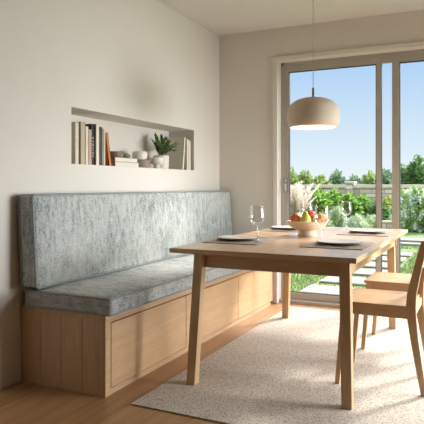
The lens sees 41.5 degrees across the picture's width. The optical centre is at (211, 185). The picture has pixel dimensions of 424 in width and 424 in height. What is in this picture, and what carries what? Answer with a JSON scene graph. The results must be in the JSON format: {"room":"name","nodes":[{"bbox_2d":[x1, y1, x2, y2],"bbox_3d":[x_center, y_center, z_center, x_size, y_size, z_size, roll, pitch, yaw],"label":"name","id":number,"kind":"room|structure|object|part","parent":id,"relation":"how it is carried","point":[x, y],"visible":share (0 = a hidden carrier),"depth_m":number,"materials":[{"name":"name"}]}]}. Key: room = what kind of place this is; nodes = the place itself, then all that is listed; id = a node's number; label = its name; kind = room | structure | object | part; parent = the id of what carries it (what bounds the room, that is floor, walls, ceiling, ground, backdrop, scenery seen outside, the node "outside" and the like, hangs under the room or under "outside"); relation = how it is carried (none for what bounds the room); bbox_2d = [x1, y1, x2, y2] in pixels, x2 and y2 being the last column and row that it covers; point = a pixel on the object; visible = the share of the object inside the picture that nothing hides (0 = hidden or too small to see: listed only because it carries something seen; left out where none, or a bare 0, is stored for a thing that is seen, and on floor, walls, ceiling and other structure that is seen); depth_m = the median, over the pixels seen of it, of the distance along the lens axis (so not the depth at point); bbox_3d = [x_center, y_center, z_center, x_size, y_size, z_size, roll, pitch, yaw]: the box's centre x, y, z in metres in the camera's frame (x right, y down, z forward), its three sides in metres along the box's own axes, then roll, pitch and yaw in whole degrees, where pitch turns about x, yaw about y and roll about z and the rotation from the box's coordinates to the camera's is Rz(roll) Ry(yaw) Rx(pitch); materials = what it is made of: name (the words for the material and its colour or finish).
{"room":"dining room","nodes":[
{"label":"dining room","id":0,"kind":"room"},
{"bbox_2d":[0,0,218,388],"bbox_3d":[-1.994,-0.138,1.885,0.400,2.775,9.050,0,0,26],"label":"wall","id":1,"kind":"structure","parent":0,"point":[137,70],"depth_m":3.80,"materials":[{"name":"white paint"}]},
{"bbox_2d":[71,122,78,163],"bbox_3d":[-0.987,-0.285,3.786,0.190,0.280,0.037,0,0,26],"label":"book","id":2,"kind":"object","parent":1,"relation":"in","point":[74,125],"visible":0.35,"depth_m":3.74,"materials":[{"name":"beige paper"}]},
{"bbox_2d":[78,122,84,163],"bbox_3d":[-0.960,-0.290,3.842,0.190,0.290,0.050,0,0,26],"label":"book","id":3,"kind":"object","parent":1,"relation":"in","point":[81,124],"visible":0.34,"depth_m":3.79,"materials":[{"name":"beige paper"}]},
{"bbox_2d":[85,126,87,164],"bbox_3d":[-0.928,-0.277,3.874,0.160,0.263,0.027,0,0,26],"label":"book","id":4,"kind":"object","parent":1,"relation":"in","point":[86,127],"visible":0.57,"depth_m":3.83,"materials":[{"name":"white paper"}]},
{"bbox_2d":[85,124,94,164],"bbox_3d":[-0.921,-0.289,3.955,0.201,0.288,0.041,0,0,26],"label":"book","id":5,"kind":"object","parent":1,"relation":"in","point":[90,126],"visible":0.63,"depth_m":3.92,"materials":[{"name":"black paper"}]},
{"bbox_2d":[88,129,91,164],"bbox_3d":[-0.912,-0.268,3.905,0.160,0.245,0.034,0,0,26],"label":"book","id":6,"kind":"object","parent":1,"relation":"in","point":[89,130],"visible":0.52,"depth_m":3.86,"materials":[{"name":"beige paper"}]},
{"bbox_2d":[95,124,98,164],"bbox_3d":[-0.885,-0.290,3.984,0.180,0.290,0.033,0,0,26],"label":"book","id":7,"kind":"object","parent":1,"relation":"in","point":[96,125],"visible":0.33,"depth_m":3.94,"materials":[{"name":"white paper"}]},
{"bbox_2d":[99,127,101,164],"bbox_3d":[-0.870,-0.282,4.015,0.180,0.274,0.030,0,0,26],"label":"book","id":8,"kind":"object","parent":1,"relation":"in","point":[100,128],"visible":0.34,"depth_m":3.97,"materials":[{"name":"grey paper"}]},
{"bbox_2d":[102,129,103,164],"bbox_3d":[-0.855,-0.277,4.036,0.170,0.264,0.018,0,0,26],"label":"book","id":9,"kind":"object","parent":1,"relation":"in","point":[102,129],"visible":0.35,"depth_m":4.00,"materials":[{"name":"grey paper"}]},
{"bbox_2d":[104,129,104,165],"bbox_3d":[-0.846,-0.276,4.053,0.170,0.262,0.016,0,0,26],"label":"book","id":10,"kind":"object","parent":1,"relation":"in","point":[104,129],"visible":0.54,"depth_m":4.01,"materials":[{"name":"white paper"}]},
{"bbox_2d":[105,132,111,165],"bbox_3d":[-0.825,-0.267,4.097,0.170,0.242,0.071,0,0,26],"label":"book","id":11,"kind":"object","parent":1,"relation":"in","point":[107,148],"visible":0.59,"depth_m":4.06,"materials":[{"name":"orange paper"}]},
{"bbox_2d":[111,162,138,166],"bbox_3d":[-0.723,-0.163,4.336,0.165,0.036,0.320,0,0,26],"label":"book","id":12,"kind":"object","parent":1,"relation":"in","point":[124,164],"visible":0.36,"depth_m":4.28,"materials":[{"name":"white paper"}]},
{"bbox_2d":[111,157,136,162],"bbox_3d":[-0.721,-0.199,4.333,0.150,0.034,0.305,0,0,26],"label":"book","id":13,"kind":"object","parent":12,"relation":"on","point":[113,159],"visible":0.56,"depth_m":4.27,"materials":[{"name":"white paper"}]},
{"bbox_2d":[110,151,123,157],"bbox_3d":[-0.747,-0.239,4.281,0.142,0.046,0.142,0,0,26],"label":"bowl","id":14,"kind":"object","parent":13,"relation":"on","point":[112,153],"visible":0.56,"depth_m":4.22,"materials":[{"name":"brown ceramic"}]},
{"bbox_2d":[137,160,148,167],"bbox_3d":[-0.585,-0.179,4.603,0.140,0.068,0.140,0,0,26],"label":"vase","id":15,"kind":"object","parent":1,"relation":"in","point":[142,163],"visible":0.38,"depth_m":4.54,"materials":[{"name":"beige ceramic"}]},
{"bbox_2d":[132,151,146,159],"bbox_3d":[-0.592,-0.248,4.588,0.124,0.068,0.124,0,0,26],"label":"cup","id":16,"kind":"object","parent":15,"relation":"on","point":[139,155],"visible":0.93,"depth_m":4.54,"materials":[{"name":"white ceramic"}]},
{"bbox_2d":[150,157,163,168],"bbox_3d":[-0.470,-0.192,4.759,0.116,0.094,0.116,0,0,26],"label":"goblet","id":17,"kind":"object","parent":1,"relation":"in","point":[155,161],"visible":0.79,"depth_m":4.72,"materials":[{"name":"white ceramic"}]},
{"bbox_2d":[152,133,179,168],"bbox_3d":[-0.404,-0.305,4.873,0.262,0.319,0.332,0,0,26],"label":"potted plant","id":18,"kind":"object","parent":1,"relation":"in","point":[161,147],"visible":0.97,"depth_m":4.84,"materials":[{"name":"green plant"}]},
{"bbox_3d":[-0.445,-0.205,4.891,0.138,0.120,0.138,0,0,26],"label":"pot","id":19,"kind":"part","parent":18,"relation":"part of","materials":[{"name":"white ceramic"}]},
{"bbox_2d":[165,137,185,169],"bbox_3d":[-0.340,-0.293,5.095,0.200,0.295,0.058,0,0,26],"label":"book","id":20,"kind":"object","parent":1,"relation":"in","point":[176,159],"visible":0.66,"depth_m":5.07,"materials":[{"name":"beige paper"}]},
{"bbox_2d":[184,139,188,169],"bbox_3d":[-0.306,-0.286,5.166,0.190,0.282,0.033,0,0,26],"label":"book","id":21,"kind":"object","parent":1,"relation":"in","point":[186,158],"visible":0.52,"depth_m":5.12,"materials":[{"name":"white paper"}]},
{"bbox_2d":[189,141,190,169],"bbox_3d":[-0.289,-0.281,5.201,0.190,0.272,0.040,0,0,26],"label":"book","id":22,"kind":"object","parent":1,"relation":"in","point":[189,141],"visible":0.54,"depth_m":5.16,"materials":[{"name":"beige paper"}]},
{"bbox_2d":[0,302,339,423],"bbox_3d":[0.073,1.190,0.876,5.000,0.120,9.040,0,0,26],"label":"floor","id":23,"kind":"structure","parent":0,"point":[21,402],"depth_m":2.95,"materials":[{"name":"brown wood"}]},
{"bbox_2d":[21,270,271,397],"bbox_3d":[-0.264,0.912,4.295,0.600,0.436,2.623,0,0,26],"label":"storage bench","id":24,"kind":"object","parent":23,"relation":"on","point":[96,355],"visible":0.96,"depth_m":3.22,"materials":[{"name":"brown wood"}]},
{"bbox_3d":[-0.835,0.925,3.129,0.590,0.410,0.024,0,0,26],"label":"panel","id":25,"kind":"part","parent":24,"relation":"part of","materials":[{"name":"brown wood"}]},
{"bbox_2d":[24,254,242,316],"bbox_3d":[-0.233,0.638,4.274,0.623,0.109,2.648,0,0,26],"label":"seat cushion","id":26,"kind":"object","parent":24,"relation":"on","point":[118,292],"visible":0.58,"depth_m":3.28,"materials":[{"name":"grey fabric"}]},
{"bbox_2d":[18,191,231,288],"bbox_3d":[-0.452,0.315,4.400,0.159,0.538,2.733,0,0,26],"label":"cushion","id":27,"kind":"object","parent":26,"relation":"on","point":[64,238],"visible":0.86,"depth_m":3.74,"materials":[{"name":"grey fabric"}]},
{"bbox_3d":[-0.372,0.918,3.418,0.026,0.350,0.844,0,0,26],"label":"flap door","id":28,"kind":"part","parent":24,"relation":"part of","materials":[{"name":"brown wood"}]},
{"bbox_3d":[-0.009,0.925,4.173,0.028,0.410,2.620,0,0,26],"label":"frame","id":29,"kind":"part","parent":24,"relation":"part of","materials":[{"name":"brown wood"}]},
{"bbox_3d":[0.009,0.918,4.202,0.026,0.350,0.887,0,0,26],"label":"flap door","id":30,"kind":"part","parent":24,"relation":"part of","materials":[{"name":"brown wood"}]},
{"bbox_3d":[0.386,0.918,4.978,0.026,0.350,0.826,0,0,26],"label":"flap door","id":31,"kind":"part","parent":24,"relation":"part of","materials":[{"name":"brown wood"}]},
{"bbox_2d":[131,306,423,423],"bbox_3d":[1.463,1.126,3.424,2.925,0.006,2.602,0,0,26],"label":"area rug","id":32,"kind":"object","parent":23,"relation":"on","point":[281,370],"visible":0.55,"depth_m":3.22,"materials":[{"name":"beige carpet"}]},
{"bbox_2d":[169,225,407,409],"bbox_3d":[0.683,0.742,3.943,1.077,0.763,2.110,0,0,26],"label":"dining table","id":33,"kind":"object","parent":32,"relation":"on","point":[284,255],"visible":0.83,"depth_m":3.16,"materials":[{"name":"brown wood"}]},
{"bbox_3d":[-0.088,0.755,3.201,0.083,0.735,0.101,0,0,26],"label":"leg","id":34,"kind":"part","parent":33,"relation":"part of","materials":[{"name":"brown wood"}]},
{"bbox_2d":[202,237,281,244],"bbox_3d":[0.206,0.358,3.691,0.370,0.004,0.470,0,0,26],"label":"placemat","id":35,"kind":"object","parent":33,"relation":"on","point":[264,240],"visible":0.73,"depth_m":3.59,"materials":[{"name":"beige fabric"}]},
{"bbox_2d":[217,235,257,240],"bbox_3d":[0.170,0.348,3.708,0.274,0.014,0.274,0,0,26],"label":"dinner plate","id":36,"kind":"object","parent":35,"relation":"on","point":[217,237],"visible":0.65,"depth_m":3.60,"materials":[{"name":"grey ceramic"}]},
{"bbox_2d":[260,228,298,231],"bbox_3d":[0.656,0.358,4.617,0.370,0.004,0.470,0,0,26],"label":"placemat","id":37,"kind":"object","parent":33,"relation":"on","point":[270,229],"visible":0.29,"depth_m":4.48,"materials":[{"name":"brown fabric"}]},
{"bbox_2d":[270,227,295,229],"bbox_3d":[0.620,0.348,4.635,0.274,0.014,0.274,0,0,26],"label":"dinner plate","id":38,"kind":"object","parent":37,"relation":"on","point":[270,227],"visible":0.57,"depth_m":4.54,"materials":[{"name":"black ceramic"}]},
{"bbox_2d":[271,226,291,227],"bbox_3d":[0.620,0.343,4.635,0.266,0.014,0.266,0,0,26],"label":"plate","id":39,"kind":"object","parent":38,"relation":"on","point":[271,226],"visible":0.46,"depth_m":4.66,"materials":[{"name":"white ceramic"}]},
{"bbox_3d":[0.638,0.755,4.777,0.073,0.735,0.061,0,0,26],"label":"leg","id":40,"kind":"part","parent":33,"relation":"part of","materials":[{"name":"brown wood"}]},
{"bbox_2d":[287,220,327,236],"bbox_3d":[0.687,0.305,4.035,0.296,0.109,0.296,0,0,26],"label":"fruit bowl","id":41,"kind":"object","parent":33,"relation":"on","point":[306,229],"visible":0.95,"depth_m":3.95,"materials":[{"name":"beige ceramic"}]},
{"bbox_2d":[290,213,300,221],"bbox_3d":[0.598,0.230,4.017,0.077,0.078,0.076,0,0,9],"label":"apple","id":42,"kind":"object","parent":41,"relation":"in","point":[295,217],"visible":0.83,"depth_m":3.99,"materials":[{"name":"red food"}]},
{"bbox_2d":[300,209,310,221],"bbox_3d":[0.666,0.219,3.971,0.077,0.117,0.077,0,0,37],"label":"pear","id":43,"kind":"object","parent":41,"relation":"in","point":[305,217],"visible":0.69,"depth_m":3.95,"materials":[{"name":"yellow food"}]},
{"bbox_3d":[0.687,0.285,4.035,0.296,0.069,0.296,0,0,26],"label":"bowl dish","id":44,"kind":"part","parent":41,"relation":"part of","materials":[{"name":"beige wood"}]},
{"bbox_2d":[307,210,315,220],"bbox_3d":[0.712,0.213,4.055,0.084,0.087,0.084,0,0,-41],"label":"apple","id":45,"kind":"object","parent":41,"relation":"in","point":[312,214],"visible":0.51,"depth_m":4.02,"materials":[{"name":"red food"}]},
{"bbox_2d":[312,216,322,221],"bbox_3d":[0.748,0.243,3.968,0.062,0.069,0.081,0,0,-33],"label":"pear","id":46,"kind":"object","parent":41,"relation":"in","point":[316,218],"visible":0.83,"depth_m":3.95,"materials":[{"name":"yellow food"}]},
{"bbox_2d":[317,213,326,221],"bbox_3d":[0.789,0.230,4.029,0.072,0.075,0.072,0,0,-38],"label":"peach","id":47,"kind":"object","parent":41,"relation":"in","point":[324,219],"visible":0.63,"depth_m":4.00,"materials":[{"name":"orange food"}]},
{"bbox_2d":[299,241,376,249],"bbox_3d":[0.779,0.358,3.429,0.370,0.004,0.470,0,0,26],"label":"placemat","id":48,"kind":"object","parent":33,"relation":"on","point":[364,244],"visible":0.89,"depth_m":3.29,"materials":[{"name":"beige fabric"}]},
{"bbox_2d":[317,239,361,245],"bbox_3d":[0.779,0.348,3.429,0.274,0.014,0.274,0,0,26],"label":"dinner plate","id":49,"kind":"object","parent":48,"relation":"on","point":[317,241],"visible":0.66,"depth_m":3.34,"materials":[{"name":"grey ceramic"}]},
{"bbox_3d":[0.685,0.755,2.852,0.070,0.735,0.073,0,0,26],"label":"leg","id":50,"kind":"part","parent":33,"relation":"part of","materials":[{"name":"brown wood"}]},
{"bbox_2d":[336,230,396,236],"bbox_3d":[1.188,0.358,4.270,0.370,0.004,0.470,0,0,26],"label":"placemat","id":51,"kind":"object","parent":33,"relation":"on","point":[388,233],"visible":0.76,"depth_m":4.13,"materials":[{"name":"beige fabric"}]},
{"bbox_2d":[349,230,386,233],"bbox_3d":[1.188,0.348,4.270,0.274,0.014,0.274,0,0,26],"label":"dinner plate","id":52,"kind":"object","parent":51,"relation":"on","point":[349,230],"visible":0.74,"depth_m":4.18,"materials":[{"name":"ceramic"}]},
{"bbox_2d":[350,229,385,231],"bbox_3d":[1.188,0.343,4.270,0.266,0.014,0.266,0,0,26],"label":"plate","id":53,"kind":"object","parent":52,"relation":"on","point":[357,230],"visible":0.8,"depth_m":4.33,"materials":[{"name":"white ceramic"}]},
{"bbox_3d":[1.417,0.755,4.414,0.066,0.735,0.079,0,0,26],"label":"leg","id":54,"kind":"part","parent":33,"relation":"part of","materials":[{"name":"brown wood"}]},
{"bbox_2d":[335,241,423,396],"bbox_3d":[1.026,0.708,3.270,0.517,0.830,0.442,0,0,26],"label":"dining chair","id":55,"kind":"object","parent":32,"relation":"on","point":[409,305],"visible":0.86,"depth_m":3.10,"materials":[{"name":"brown wood"}]},
{"bbox_3d":[0.737,0.895,3.185,0.070,0.456,0.036,0,0,26],"label":"leg","id":56,"kind":"part","parent":55,"relation":"part of","materials":[{"name":"brown wood"}]},
{"bbox_3d":[0.914,0.895,3.550,0.070,0.456,0.036,0,0,26],"label":"leg","id":57,"kind":"part","parent":55,"relation":"part of","materials":[{"name":"brown wood"}]},
{"bbox_3d":[0.991,0.658,3.287,0.392,0.018,0.438,0,0,26],"label":"seat","id":58,"kind":"part","parent":55,"relation":"part of","materials":[{"name":"brown wood"}]},
{"bbox_3d":[0.921,0.693,3.096,0.370,0.051,0.022,0,0,26],"label":"rail","id":59,"kind":"part","parent":55,"relation":"part of","materials":[{"name":"brown wood"}]},
{"bbox_3d":[1.103,0.708,3.009,0.114,0.830,0.026,0,0,26],"label":"post","id":60,"kind":"part","parent":55,"relation":"part of","materials":[{"name":"brown wood"}]},
{"bbox_3d":[1.168,0.690,3.201,0.022,0.046,0.390,0,0,26],"label":"rail","id":61,"kind":"part","parent":55,"relation":"part of","materials":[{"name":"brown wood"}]},
{"bbox_3d":[1.279,0.708,3.372,0.114,0.830,0.026,0,0,26],"label":"post","id":62,"kind":"part","parent":55,"relation":"part of","materials":[{"name":"brown wood"}]},
{"bbox_2d":[361,272,411,348],"bbox_3d":[1.354,0.708,3.945,0.517,0.830,0.442,0,0,26],"label":"dining chair","id":63,"kind":"object","parent":32,"relation":"on","point":[377,280],"visible":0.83,"depth_m":3.85,"materials":[{"name":"brown wood"}]},
{"bbox_3d":[1.064,0.895,3.860,0.070,0.456,0.036,0,0,26],"label":"leg","id":64,"kind":"part","parent":63,"relation":"part of","materials":[{"name":"brown wood"}]},
{"bbox_3d":[1.242,0.895,4.225,0.070,0.456,0.036,0,0,26],"label":"leg","id":65,"kind":"part","parent":63,"relation":"part of","materials":[{"name":"brown wood"}]},
{"bbox_3d":[1.319,0.658,3.962,0.392,0.018,0.438,0,0,26],"label":"seat","id":66,"kind":"part","parent":63,"relation":"part of","materials":[{"name":"brown wood"}]},
{"bbox_3d":[1.249,0.693,3.770,0.370,0.051,0.022,0,0,26],"label":"rail","id":67,"kind":"part","parent":63,"relation":"part of","materials":[{"name":"brown wood"}]},
{"bbox_2d":[157,0,423,35],"bbox_3d":[0.075,-1.625,0.881,5.000,0.200,9.050,0,0,26],"label":"ceiling","id":68,"kind":"structure","parent":0,"point":[221,17],"depth_m":4.87,"materials":[{"name":"paint"}]},
{"bbox_2d":[287,88,339,129],"bbox_3d":[0.722,-0.971,4.000,0.372,1.106,0.372,0,0,26],"label":"pendant lamp","id":69,"kind":"object","parent":68,"relation":"hanging from","point":[307,113],"visible":1,"depth_m":3.86,"materials":[{"name":"ceramic"}]},
{"bbox_2d":[219,9,423,302],"bbox_3d":[2.188,-0.198,4.774,4.600,2.655,0.200,0,0,26],"label":"wall","id":70,"kind":"structure","parent":0,"point":[245,59],"depth_m":5.50,"materials":[{"name":"white paint"}]},
{"bbox_2d":[272,41,423,302],"bbox_3d":[1.946,-0.058,4.761,3.035,2.375,0.034,0,0,26],"label":"trim","id":71,"kind":"structure","parent":70,"relation":"attached to","point":[414,44],"depth_m":5.40,"materials":[{"name":"beige paint"}]},
{"bbox_2d":[279,49,423,307],"bbox_3d":[1.994,-0.028,4.860,2.925,2.355,0.125,0,0,26],"label":"door","id":72,"kind":"structure","parent":70,"relation":"in","point":[410,56],"depth_m":5.12,"materials":[{"name":"beige metal"}]},
{"bbox_3d":[0.715,0.000,5.459,0.022,0.140,0.055,0,0,26],"label":"handle","id":73,"kind":"part","parent":72,"relation":"part of","materials":[{"name":"metal"}]},
{"bbox_3d":[1.132,-0.037,5.309,0.921,2.275,0.040,0,0,26],"label":"sliding sash","id":74,"kind":"part","parent":72,"relation":"part of","materials":[{"name":"beige metal"}]},
{"bbox_3d":[2.461,-0.037,4.658,1.848,2.275,0.050,0,0,26],"label":"sliding sash","id":75,"kind":"part","parent":72,"relation":"part of","materials":[{"name":"clear glass"}]},
{"label":"outside","id":76,"kind":"structure","parent":0,"visible":0},
{"bbox_2d":[290,228,423,290],"bbox_3d":[12.104,1.330,30.452,80.000,0.200,54.640,0,0,26],"label":"lawn","id":77,"kind":"structure","parent":76,"point":[412,234],"depth_m":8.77,"materials":[{"name":"green plant"}]},
{"bbox_2d":[290,166,299,184],"bbox_3d":[3.405,0.110,25.030,1.201,2.258,1.653,0,0,26],"label":"tree","id":78,"kind":"object","parent":77,"relation":"on","point":[293,177],"visible":0.16,"depth_m":24.79,"materials":[{"name":"green plant"}]},
{"bbox_2d":[290,181,320,215],"bbox_3d":[2.433,0.535,15.605,1.347,1.392,1.390,0,0,32],"label":"pampas grass","id":79,"kind":"object","parent":77,"relation":"on","point":[299,202],"depth_m":15.43,"materials":[{"name":"dried cream plumes"},{"name":"beige dry stems"}]},
{"bbox_2d":[297,170,313,184],"bbox_3d":[4.928,0.179,29.810,1.492,2.130,1.862,0,0,26],"label":"tree","id":80,"kind":"object","parent":77,"relation":"on","point":[307,178],"visible":0.31,"depth_m":29.50,"materials":[{"name":"green plant"}]},
{"bbox_2d":[307,188,333,214],"bbox_3d":[3.466,0.688,18.038,0.865,1.334,1.232,0,0,26],"label":"shrub","id":81,"kind":"object","parent":77,"relation":"on","point":[322,203],"visible":0.5,"depth_m":17.80,"materials":[{"name":"green plant"}]},
{"bbox_2d":[309,174,332,184],"bbox_3d":[4.788,0.349,24.446,1.293,1.789,1.959,0,0,26],"label":"tree","id":82,"kind":"object","parent":77,"relation":"on","point":[320,179],"visible":0.16,"depth_m":24.15,"materials":[{"name":"green plant"}]},
{"bbox_2d":[316,211,333,226],"bbox_3d":[2.566,0.949,13.188,0.653,0.747,0.854,0,0,26],"label":"plant","id":83,"kind":"object","parent":77,"relation":"on","point":[329,224],"visible":0.03,"depth_m":13.13,"materials":[{"name":"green plant"}]},
{"bbox_2d":[300,284,353,294],"bbox_3d":[1.386,1.214,6.486,0.640,0.030,0.520,0,0,26],"label":"stepping stone","id":84,"kind":"object","parent":77,"relation":"on","point":[326,289],"visible":0.33,"depth_m":6.49,"materials":[{"name":"concrete"}]},
{"bbox_2d":[326,187,342,208],"bbox_3d":[4.088,0.693,19.020,0.925,1.305,1.158,0,0,26],"label":"shrub","id":85,"kind":"object","parent":77,"relation":"on","point":[335,194],"visible":0.23,"depth_m":18.80,"materials":[{"name":"green plant"}]},
{"bbox_2d":[328,168,345,184],"bbox_3d":[6.456,0.143,29.085,1.535,2.205,1.877,0,0,26],"label":"tree","id":86,"kind":"object","parent":77,"relation":"on","point":[336,178],"visible":0.27,"depth_m":28.73,"materials":[{"name":"green plant"}]},
{"bbox_2d":[327,204,349,226],"bbox_3d":[3.183,0.878,14.333,0.680,0.882,0.844,0,0,26],"label":"plant","id":87,"kind":"object","parent":77,"relation":"on","point":[338,217],"visible":0.56,"depth_m":14.18,"materials":[{"name":"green plant"}]},
{"bbox_2d":[319,276,366,285],"bbox_3d":[1.758,1.214,7.195,0.640,0.030,0.520,0,0,27],"label":"stepping stone","id":88,"kind":"object","parent":77,"relation":"on","point":[356,281],"visible":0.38,"depth_m":7.11,"materials":[{"name":"concrete"}]},
{"bbox_2d":[337,192,364,218],"bbox_3d":[4.348,0.745,17.715,0.960,1.180,1.038,0,0,4],"label":"shrub","id":89,"kind":"object","parent":77,"relation":"on","point":[350,205],"visible":0.51,"depth_m":17.44,"materials":[{"name":"green plant"}]},
{"bbox_2d":[344,173,364,184],"bbox_3d":[6.117,0.349,23.775,1.032,1.786,1.828,0,0,26],"label":"tree","id":90,"kind":"object","parent":77,"relation":"on","point":[352,178],"visible":0.06,"depth_m":23.59,"materials":[{"name":"green plant"}]},
{"bbox_2d":[290,181,423,212],"bbox_3d":[5.610,0.535,19.371,30.000,1.390,0.530,0,0,26],"label":"wall","id":91,"kind":"structure","parent":77,"relation":"on","point":[350,186],"depth_m":19.38,"materials":[{"name":"stone"}]},
{"bbox_2d":[343,213,371,227],"bbox_3d":[3.302,0.956,12.861,0.776,0.709,0.858,0,0,26],"label":"plant","id":92,"kind":"object","parent":77,"relation":"on","point":[357,221],"visible":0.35,"depth_m":12.73,"materials":[{"name":"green plant"}]},
{"bbox_2d":[356,193,372,218],"bbox_3d":[5.027,0.784,18.583,0.880,1.123,1.169,0,0,26],"label":"shrub","id":93,"kind":"object","parent":77,"relation":"on","point":[365,201],"visible":0.3,"depth_m":18.28,"materials":[{"name":"green plant"}]},
{"bbox_2d":[361,170,375,184],"bbox_3d":[7.908,0.202,28.300,1.427,2.082,1.827,0,0,26],"label":"tree","id":94,"kind":"object","parent":77,"relation":"on","point":[368,180],"visible":0.17,"depth_m":28.04,"materials":[{"name":"green plant"}]},
{"bbox_2d":[364,213,375,227],"bbox_3d":[3.912,0.994,13.968,0.650,0.635,0.839,0,0,26],"label":"plant","id":95,"kind":"object","parent":77,"relation":"on","point":[371,218],"visible":0.27,"depth_m":13.84,"materials":[{"name":"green plant"}]},
{"bbox_2d":[353,268,387,275],"bbox_3d":[2.130,1.214,7.904,0.640,0.030,0.520,0,0,26],"label":"stepping stone","id":96,"kind":"object","parent":77,"relation":"on","point":[361,272],"visible":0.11,"depth_m":7.77,"materials":[{"name":"concrete"}]},
{"bbox_2d":[363,262,386,268],"bbox_3d":[2.502,1.214,8.612,0.640,0.030,0.520,0,0,27],"label":"stepping stone","id":97,"kind":"object","parent":77,"relation":"on","point":[370,264],"visible":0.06,"depth_m":8.45,"materials":[{"name":"concrete"}]},
{"bbox_2d":[366,199,390,220],"bbox_3d":[5.114,0.867,17.187,0.807,0.966,1.211,0,0,26],"label":"shrub","id":98,"kind":"object","parent":77,"relation":"on","point":[385,215],"visible":0.24,"depth_m":16.95,"materials":[{"name":"green plant"}]},
{"bbox_2d":[373,168,391,184],"bbox_3d":[7.211,0.225,23.213,1.291,2.037,1.784,0,0,26],"label":"tree","id":99,"kind":"object","parent":77,"relation":"on","point":[386,175],"visible":0.23,"depth_m":22.73,"materials":[{"name":"green plant"}]},
{"bbox_2d":[382,195,391,220],"bbox_3d":[5.761,0.804,18.275,0.825,1.051,1.097,0,0,-13],"label":"shrub","id":100,"kind":"object","parent":77,"relation":"on","point":[387,201],"visible":0.09,"depth_m":18.14,"materials":[{"name":"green plant"}]},
{"bbox_2d":[372,256,406,262],"bbox_3d":[2.874,1.214,9.321,0.640,0.030,0.520,0,0,26],"label":"stepping stone","id":101,"kind":"object","parent":77,"relation":"on","point":[384,258],"visible":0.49,"depth_m":9.15,"materials":[{"name":"concrete"}]},
{"bbox_2d":[382,220,402,228],"bbox_3d":[6.074,1.102,15.838,6.322,0.256,0.300,0,0,26],"label":"stone edging","id":102,"kind":"object","parent":77,"relation":"on","point":[385,224],"visible":0.05,"depth_m":16.16,"materials":[{"name":"beige stone"}]},
{"bbox_2d":[382,251,413,256],"bbox_3d":[3.246,1.214,10.030,0.640,0.030,0.520,0,0,26],"label":"stepping stone","id":103,"kind":"object","parent":77,"relation":"on","point":[404,254],"visible":0.44,"depth_m":9.86,"materials":[{"name":"concrete"}]},
{"bbox_2d":[401,163,407,184],"bbox_3d":[9.462,0.053,27.664,1.596,2.380,1.666,0,0,26],"label":"tree","id":104,"kind":"object","parent":77,"relation":"on","point":[402,168],"visible":0.13,"depth_m":27.38,"materials":[{"name":"green plant"}]},
{"bbox_2d":[387,185,423,232],"bbox_3d":[5.571,0.637,15.078,1.600,1.363,1.135,0,0,26],"label":"flowering bush","id":105,"kind":"object","parent":77,"relation":"on","point":[413,220],"visible":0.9,"depth_m":14.90,"materials":[{"name":"green plant"}]},
{"bbox_2d":[401,242,420,245],"bbox_3d":[5.279,1.204,11.021,3.600,0.050,0.300,0,0,26],"label":"paving slab","id":106,"kind":"object","parent":77,"relation":"on","point":[402,243],"depth_m":11.49,"materials":[{"name":"concrete"}]},
{"bbox_2d":[401,237,423,242],"bbox_3d":[5.685,1.204,11.858,3.600,0.050,0.600,0,0,26],"label":"paving slab","id":107,"kind":"object","parent":77,"relation":"on","point":[415,240],"depth_m":12.27,"materials":[{"name":"concrete"}]},
{"bbox_2d":[401,154,423,184],"bbox_3d":[8.198,-0.029,22.558,1.278,2.551,1.576,0,0,26],"label":"tree","id":108,"kind":"object","parent":77,"relation":"on","point":[414,173],"visible":0.51,"depth_m":22.30,"materials":[{"name":"green plant"}]}
]}

